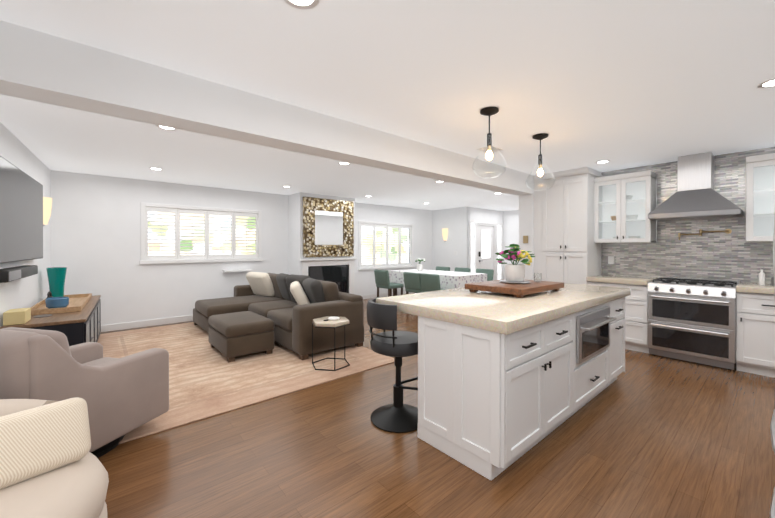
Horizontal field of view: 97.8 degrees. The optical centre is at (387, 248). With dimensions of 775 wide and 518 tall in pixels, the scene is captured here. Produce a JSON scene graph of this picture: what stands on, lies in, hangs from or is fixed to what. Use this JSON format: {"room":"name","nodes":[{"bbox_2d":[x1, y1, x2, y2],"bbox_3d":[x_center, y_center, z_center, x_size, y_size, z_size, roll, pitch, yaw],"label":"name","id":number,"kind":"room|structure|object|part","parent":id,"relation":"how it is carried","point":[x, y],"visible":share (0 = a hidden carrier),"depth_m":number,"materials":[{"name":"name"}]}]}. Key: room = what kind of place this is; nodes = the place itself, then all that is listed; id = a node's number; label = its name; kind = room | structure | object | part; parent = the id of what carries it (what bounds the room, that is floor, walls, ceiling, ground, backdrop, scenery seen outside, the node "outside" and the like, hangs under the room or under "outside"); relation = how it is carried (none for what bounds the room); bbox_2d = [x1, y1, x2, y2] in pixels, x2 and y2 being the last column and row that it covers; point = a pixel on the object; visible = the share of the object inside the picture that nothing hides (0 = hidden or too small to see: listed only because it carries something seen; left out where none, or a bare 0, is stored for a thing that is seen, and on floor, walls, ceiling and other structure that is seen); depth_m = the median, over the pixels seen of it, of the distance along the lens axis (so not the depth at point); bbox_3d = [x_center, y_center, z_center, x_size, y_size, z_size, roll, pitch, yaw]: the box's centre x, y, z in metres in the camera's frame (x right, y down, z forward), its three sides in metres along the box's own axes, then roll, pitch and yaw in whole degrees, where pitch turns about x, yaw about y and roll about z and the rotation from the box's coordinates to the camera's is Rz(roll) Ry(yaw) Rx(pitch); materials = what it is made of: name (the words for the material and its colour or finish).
{"room":"open-plan kitchen living room","nodes":[
{"label":"open-plan kitchen living room","id":0,"kind":"room"},
{"bbox_2d":[0,122,50,326],"bbox_3d":[-2.322,0.102,1.369,0.150,2.500,9.350,0,0,-37],"label":"wall","id":1,"kind":"structure","parent":0,"point":[29,291],"depth_m":3.86,"materials":[{"name":"paint"}]},
{"bbox_2d":[0,265,37,282],"bbox_3d":[-3.561,0.235,3.241,0.131,0.100,1.130,0,0,-37],"label":"soundbar","id":2,"kind":"object","parent":1,"relation":"attached to","point":[10,274],"visible":1,"depth_m":3.10,"materials":[{"name":"black"}]},
{"bbox_2d":[0,156,42,263],"bbox_3d":[-3.715,-0.326,3.404,0.085,0.900,1.840,0,0,-37],"label":"wall-mounted tv","id":3,"kind":"object","parent":1,"relation":"attached to","point":[21,215],"visible":1,"depth_m":3.28,"materials":[{"name":"black"}]},
{"bbox_2d":[43,197,51,225],"bbox_3d":[-4.580,-0.490,4.554,0.098,0.380,0.210,0,0,-37],"label":"sconce","id":4,"kind":"object","parent":1,"relation":"attached to","point":[47,204],"visible":0.75,"depth_m":4.51,"materials":[{"name":"glass"}]},
{"bbox_2d":[51,170,431,324],"bbox_3d":[-1.941,0.077,7.750,8.950,2.500,0.150,0,0,-41],"label":"wall","id":5,"kind":"structure","parent":0,"point":[95,234],"depth_m":5.77,"materials":[{"name":"paint"}]},
{"bbox_2d":[101,315,192,331],"bbox_3d":[-3.584,1.278,6.230,3.710,0.110,0.015,0,0,-41],"label":"baseboard","id":6,"kind":"structure","parent":5,"relation":"attached to","point":[136,324],"depth_m":5.76,"materials":[{"name":"white wood"}]},
{"bbox_2d":[139,203,262,263],"bbox_3d":[-3.428,-0.258,6.412,2.070,1.040,0.165,0,0,-41],"label":"living room window","id":7,"kind":"structure","parent":5,"relation":"in","point":[180,234],"depth_m":6.33,"materials":[{"name":"white"}]},
{"bbox_2d":[223,269,251,272],"bbox_3d":[-2.962,0.441,6.686,0.510,0.040,0.128,0,0,-41],"label":"shelf","id":8,"kind":"object","parent":5,"relation":"attached to","point":[240,270],"visible":1,"depth_m":6.65,"materials":[{"name":"white wood"}]},
{"bbox_2d":[358,221,414,269],"bbox_3d":[-0.019,-0.075,9.349,2.010,1.270,0.165,0,0,-41],"label":"dining room window","id":9,"kind":"structure","parent":5,"relation":"in","point":[383,245],"depth_m":9.30,"materials":[{"name":"white"}]},
{"bbox_2d":[361,290,412,298],"bbox_3d":[0.133,1.265,9.432,3.320,0.110,0.015,0,0,-41],"label":"baseboard","id":10,"kind":"structure","parent":5,"relation":"attached to","point":[369,296],"depth_m":9.15,"materials":[{"name":"white wood"}]},
{"bbox_2d":[288,192,354,293],"bbox_3d":[-1.474,0.077,7.684,1.390,2.500,0.560,0,0,-41],"label":"wall","id":11,"kind":"structure","parent":0,"point":[295,227],"depth_m":7.21,"materials":[{"name":"paint"}]},
{"bbox_2d":[303,196,353,257],"bbox_3d":[-1.276,-0.447,7.452,1.270,1.270,0.043,0,0,-41],"label":"mirror","id":12,"kind":"object","parent":11,"relation":"attached to","point":[328,227],"visible":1,"depth_m":7.42,"materials":[{"name":"gold glass"}]},
{"bbox_2d":[299,258,357,293],"bbox_3d":[-1.359,0.773,7.561,1.440,1.110,0.360,0,0,-41],"label":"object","id":13,"kind":"structure","parent":11,"relation":"attached to","point":[339,272],"depth_m":7.55,"materials":[{"name":"white"}]},
{"bbox_2d":[0,0,774,210],"bbox_3d":[1.535,-1.209,4.899,11.900,0.106,9.400,0,0,-41],"label":"ceiling","id":14,"kind":"structure","parent":0,"point":[622,84],"depth_m":2.33,"materials":[{"name":"paint"}]},
{"bbox_2d":[0,20,532,195],"bbox_3d":[-0.256,-1.006,3.324,6.530,0.300,0.250,0,0,-41],"label":"beam","id":15,"kind":"structure","parent":14,"relation":"attached to","point":[39,66],"depth_m":2.31,"materials":[{"name":"paint"}]},
{"bbox_2d":[472,105,506,177],"bbox_3d":[0.848,-0.871,2.817,0.280,0.564,0.280,0,0,-41],"label":"pendant light","id":16,"kind":"object","parent":14,"relation":"hanging from","point":[491,110],"visible":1,"depth_m":2.80,"materials":[{"name":"clear glass"}]},
{"bbox_2d":[526,132,554,190],"bbox_3d":[1.562,-0.873,3.458,0.280,0.564,0.280,0,0,-41],"label":"pendant light","id":17,"kind":"object","parent":14,"relation":"hanging from","point":[540,136],"visible":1,"depth_m":3.44,"materials":[{"name":"clear glass"}]},
{"bbox_2d":[98,293,774,517],"bbox_3d":[1.535,1.388,4.909,11.900,0.100,9.400,0,0,-41],"label":"floor","id":18,"kind":"structure","parent":0,"point":[645,435],"depth_m":2.15,"materials":[{"name":"brown wood"}]},
{"bbox_2d":[0,295,100,345],"bbox_3d":[-3.868,1.016,4.047,0.595,0.628,2.110,0,0,-37],"label":"media console","id":19,"kind":"object","parent":18,"relation":"on","point":[83,325],"visible":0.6,"depth_m":3.40,"materials":[{"name":"black wood"}]},
{"bbox_2d":[3,308,51,325],"bbox_3d":[-3.518,0.642,3.331,0.270,0.120,0.460,0,0,-37],"label":"box","id":20,"kind":"object","parent":19,"relation":"on","point":[16,316],"visible":1,"depth_m":3.13,"materials":[{"name":"yellow"}]},
{"bbox_2d":[30,267,91,314],"bbox_3d":[-3.995,0.478,4.167,0.440,0.443,1.330,0,0,-37],"label":"tray","id":21,"kind":"object","parent":19,"relation":"on","point":[56,300],"visible":0.96,"depth_m":4.22,"materials":[{"name":"brown wood"}]},
{"bbox_2d":[0,397,108,517],"bbox_3d":[-1.485,0.981,1.124,0.867,0.745,0.883,0,0,-11],"label":"barrel armchair","id":22,"kind":"object","parent":18,"relation":"on","point":[51,466],"visible":1,"depth_m":1.28,"materials":[{"name":"beige fabric"}]},
{"bbox_2d":[0,327,168,457],"bbox_3d":[-2.153,0.901,2.240,0.780,0.895,0.943,0,0,14],"label":"armchair","id":23,"kind":"object","parent":18,"relation":"on","point":[122,396],"visible":0.69,"depth_m":2.09,"materials":[{"name":"grey fabric"}]},
{"bbox_2d":[97,322,393,443],"bbox_3d":[-2.197,1.333,4.598,2.800,0.012,3.900,0,0,-41],"label":"rug","id":24,"kind":"object","parent":18,"relation":"on","point":[206,380],"visible":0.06,"depth_m":3.72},
{"bbox_2d":[208,311,274,361],"bbox_3d":[-1.923,1.114,4.424,0.590,0.428,0.900,0,0,-41],"label":"ottoman","id":25,"kind":"object","parent":24,"relation":"on","point":[232,336],"visible":1,"depth_m":4.14,"materials":[{"name":"brown fabric"}]},
{"bbox_2d":[193,272,363,359],"bbox_3d":[-1.855,0.868,5.234,1.530,0.914,2.980,0,0,-41],"label":"sofa","id":26,"kind":"object","parent":24,"relation":"on","point":[292,306],"visible":0.94,"depth_m":4.60,"materials":[{"name":"brown fabric"}]},
{"bbox_2d":[312,316,349,370],"bbox_3d":[-0.648,1.062,3.872,0.445,0.531,0.425,0,0,-41],"label":"side table","id":27,"kind":"object","parent":24,"relation":"on","point":[334,322],"visible":0.98,"depth_m":3.78,"materials":[{"name":"beige stone"}]},
{"bbox_2d":[374,270,403,296],"bbox_3d":[0.034,0.912,7.997,0.541,0.827,0.480,0,0,-41],"label":"dining chair","id":28,"kind":"object","parent":18,"relation":"on","point":[382,280],"visible":0.81,"depth_m":7.84,"materials":[{"name":"green fabric"}]},
{"bbox_2d":[367,296,417,432],"bbox_3d":[0.091,0.880,2.683,0.511,0.935,0.483,0,0,-11],"label":"bar stool","id":29,"kind":"object","parent":18,"relation":"on","point":[397,416],"visible":0.9,"depth_m":2.55,"materials":[{"name":"black metal"}]},
{"bbox_2d":[403,272,421,293],"bbox_3d":[0.687,0.915,7.239,0.541,0.827,0.480,0,0,-41],"label":"dining chair","id":30,"kind":"object","parent":18,"relation":"on","point":[412,281],"visible":0.65,"depth_m":7.06,"materials":[{"name":"green fabric"}]},
{"bbox_2d":[420,273,444,291],"bbox_3d":[1.013,0.917,6.860,0.541,0.827,0.480,0,0,-41],"label":"dining chair","id":31,"kind":"object","parent":18,"relation":"on","point":[430,282],"visible":0.46,"depth_m":6.68,"materials":[{"name":"green fabric"}]},
{"bbox_2d":[389,269,486,295],"bbox_3d":[1.126,0.942,7.987,1.036,0.767,2.136,0,0,-41],"label":"dining table","id":32,"kind":"object","parent":18,"relation":"on","point":[451,279],"visible":0.5,"depth_m":7.32,"materials":[{"name":"white stone"}]},
{"bbox_2d":[415,258,424,270],"bbox_3d":[0.796,0.396,8.285,0.225,0.321,0.236,0,0,-41],"label":"vase","id":33,"kind":"object","parent":32,"relation":"on","point":[419,266],"visible":1,"depth_m":8.24,"materials":[{"name":"white ceramic"}]},
{"bbox_2d":[436,266,449,270],"bbox_3d":[1.323,0.908,9.014,0.541,0.827,0.480,0,0,-41],"label":"dining chair","id":34,"kind":"object","parent":18,"relation":"on","point":[443,268],"visible":0.12,"depth_m":9.11,"materials":[{"name":"green fabric"}]},
{"bbox_2d":[455,267,470,272],"bbox_3d":[1.747,0.910,8.522,0.541,0.827,0.480,0,0,-41],"label":"dining chair","id":35,"kind":"object","parent":18,"relation":"on","point":[457,269],"visible":0.19,"depth_m":8.62,"materials":[{"name":"green fabric"}]},
{"bbox_2d":[476,269,493,280],"bbox_3d":[2.171,0.912,8.029,0.541,0.827,0.480,0,0,-41],"label":"dining chair","id":36,"kind":"object","parent":18,"relation":"on","point":[489,273],"visible":0.15,"depth_m":8.05,"materials":[{"name":"green fabric"}]},
{"bbox_2d":[417,295,628,480],"bbox_3d":[1.333,0.909,2.880,2.326,0.874,0.763,0,0,-41],"label":"kitchen island","id":37,"kind":"object","parent":18,"relation":"on","point":[505,381],"depth_m":2.19,"materials":[{"name":"white wood"}]},
{"bbox_2d":[376,283,630,334],"bbox_3d":[1.174,0.436,3.063,2.360,0.070,1.150,0,0,-41],"label":"island countertop","id":38,"kind":"structure","parent":37,"relation":"on","point":[501,313],"depth_m":2.47,"materials":[{"name":"beige stone"}]},
{"bbox_2d":[465,279,563,297],"bbox_3d":[1.192,0.361,3.158,0.800,0.075,0.560,0,0,-41],"label":"cutting board","id":39,"kind":"object","parent":38,"relation":"on","point":[518,290],"visible":0.85,"depth_m":2.96,"materials":[{"name":"brown wood"}]},
{"bbox_2d":[495,244,534,283],"bbox_3d":[1.196,0.138,3.200,0.364,0.365,0.351,0,0,-41],"label":"flower pot","id":40,"kind":"object","parent":39,"relation":"on","point":[515,273],"visible":1,"depth_m":3.13,"materials":[{"name":"ceramic"}]},
{"bbox_2d":[534,273,541,281],"bbox_3d":[1.439,0.278,3.238,0.070,0.085,0.070,0,0,-41],"label":"glass candle","id":41,"kind":"object","parent":39,"relation":"on","point":[537,279],"visible":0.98,"depth_m":3.22,"materials":[{"name":"clear glass"}]},
{"bbox_2d":[534,153,774,377],"bbox_3d":[3.787,0.092,4.103,0.632,2.498,3.849,0,0,-41],"label":"kitchen cabinets","id":42,"kind":"object","parent":18,"relation":"on","point":[581,214],"visible":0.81,"depth_m":4.71,"materials":[{"name":"white wood"}]},
{"bbox_2d":[758,269,764,284],"bbox_3d":[4.181,0.321,3.778,0.048,0.170,0.048,0,0,34],"label":"bottle","id":43,"kind":"object","parent":42,"relation":"on","point":[761,277],"depth_m":3.77,"materials":[{"name":"white ceramic"}]},
{"bbox_2d":[647,276,739,369],"bbox_3d":[3.715,0.864,4.125,0.687,0.955,0.770,0,0,-41],"label":"range","id":44,"kind":"object","parent":18,"relation":"on","point":[692,319],"visible":0.98,"depth_m":3.92,"materials":[{"name":"silver metal"}]},
{"bbox_2d":[769,212,774,517],"bbox_3d":[1.771,0.459,0.992,0.910,1.770,0.861,0,0,-41],"label":"refrigerator","id":45,"kind":"object","parent":18,"relation":"on","point":[772,506],"visible":1,"depth_m":1.28,"materials":[{"name":"silver metal"}]},
{"bbox_2d":[432,207,469,270],"bbox_3d":[1.829,0.068,10.041,0.248,2.500,1.300,0,0,-41],"label":"wall","id":46,"kind":"structure","parent":0,"point":[450,219],"depth_m":10.03,"materials":[{"name":"paint"}]},
{"bbox_3d":[1.693,-0.403,10.081,0.098,0.380,0.210,0,0,-41],"label":"sconce","id":47,"kind":"part","parent":46,"relation":"part of","materials":[{"name":"glass"}]},
{"bbox_2d":[462,207,502,279],"bbox_3d":[2.961,0.067,10.257,2.050,2.500,0.150,0,0,-41],"label":"wall","id":48,"kind":"structure","parent":0,"point":[481,214],"depth_m":9.83,"materials":[{"name":"paint"}]},
{"bbox_2d":[471,223,473,272],"bbox_3d":[2.417,0.244,9.763,0.216,1.946,0.030,0,0,-41],"label":"sidelight window","id":49,"kind":"structure","parent":48,"relation":"in","point":[472,236],"depth_m":9.78,"materials":[{"name":"white glass"}]},
{"bbox_2d":[469,220,502,279],"bbox_3d":[2.990,0.257,10.171,1.760,2.120,0.016,0,0,-41],"label":"door frame","id":50,"kind":"structure","parent":48,"relation":"attached to","point":[496,224],"depth_m":10.17,"materials":[{"name":"white wood"}]},
{"bbox_2d":[478,224,494,279],"bbox_3d":[2.949,0.294,10.218,0.936,2.045,0.175,0,0,-41],"label":"front door","id":51,"kind":"structure","parent":48,"relation":"in","point":[486,246],"depth_m":10.21,"materials":[{"name":"white wood"}]},
{"bbox_2d":[498,225,499,279],"bbox_3d":[3.478,0.240,10.677,0.216,1.946,0.030,0,0,-41],"label":"sidelight window","id":52,"kind":"structure","parent":48,"relation":"in","point":[498,225],"depth_m":10.71,"materials":[{"name":"white glass"}]},
{"bbox_2d":[503,210,518,278],"bbox_3d":[4.709,0.069,9.684,0.150,2.500,3.300,0,0,-41],"label":"wall","id":53,"kind":"structure","parent":0,"point":[510,226],"depth_m":10.60,"materials":[{"name":"paint"}]},
{"bbox_2d":[519,175,533,279],"bbox_3d":[2.459,0.085,5.654,0.620,2.500,0.230,0,0,-41],"label":"wall","id":54,"kind":"structure","parent":0,"point":[526,215],"depth_m":5.42,"materials":[{"name":"paint"}]},
{"bbox_2d":[523,236,527,242],"bbox_3d":[2.221,-0.144,5.441,0.013,0.120,0.080,0,0,-41],"label":"switch plate","id":55,"kind":"object","parent":54,"relation":"attached to","point":[525,238],"depth_m":5.44,"materials":[{"name":"gold"}]},
{"bbox_3d":[4.236,0.091,4.181,0.150,2.500,4.780,0,0,-41],"label":"wall","id":56,"kind":"structure","parent":0,"visible":0},
{"bbox_2d":[601,147,774,283],"bbox_3d":[4.275,-0.373,4.009,0.012,1.570,3.070,0,0,-41],"label":"backsplash","id":57,"kind":"structure","parent":56,"relation":"attached to","point":[733,255],"depth_m":4.31,"materials":[{"name":"tile"}]},
{"bbox_2d":[608,256,613,263],"bbox_3d":[3.350,0.178,5.069,0.008,0.120,0.080,0,0,-41],"label":"switch plate","id":58,"kind":"object","parent":57,"relation":"attached to","point":[610,258],"depth_m":5.07,"materials":[{"name":"white plastic"}]},
{"bbox_2d":[678,229,731,239],"bbox_3d":[3.975,-0.174,4.248,0.132,0.130,0.483,0,0,-41],"label":"pot filler","id":59,"kind":"object","parent":57,"relation":"attached to","point":[728,231],"visible":0.98,"depth_m":4.24,"materials":[{"name":"gold metal"}]},
{"bbox_2d":[648,152,743,220],"bbox_3d":[3.787,-0.766,4.176,0.508,0.782,0.822,0,0,-41],"label":"range hood","id":60,"kind":"object","parent":56,"relation":"attached to","point":[696,195],"visible":1,"depth_m":4.10,"materials":[{"name":"metal"}]}
]}

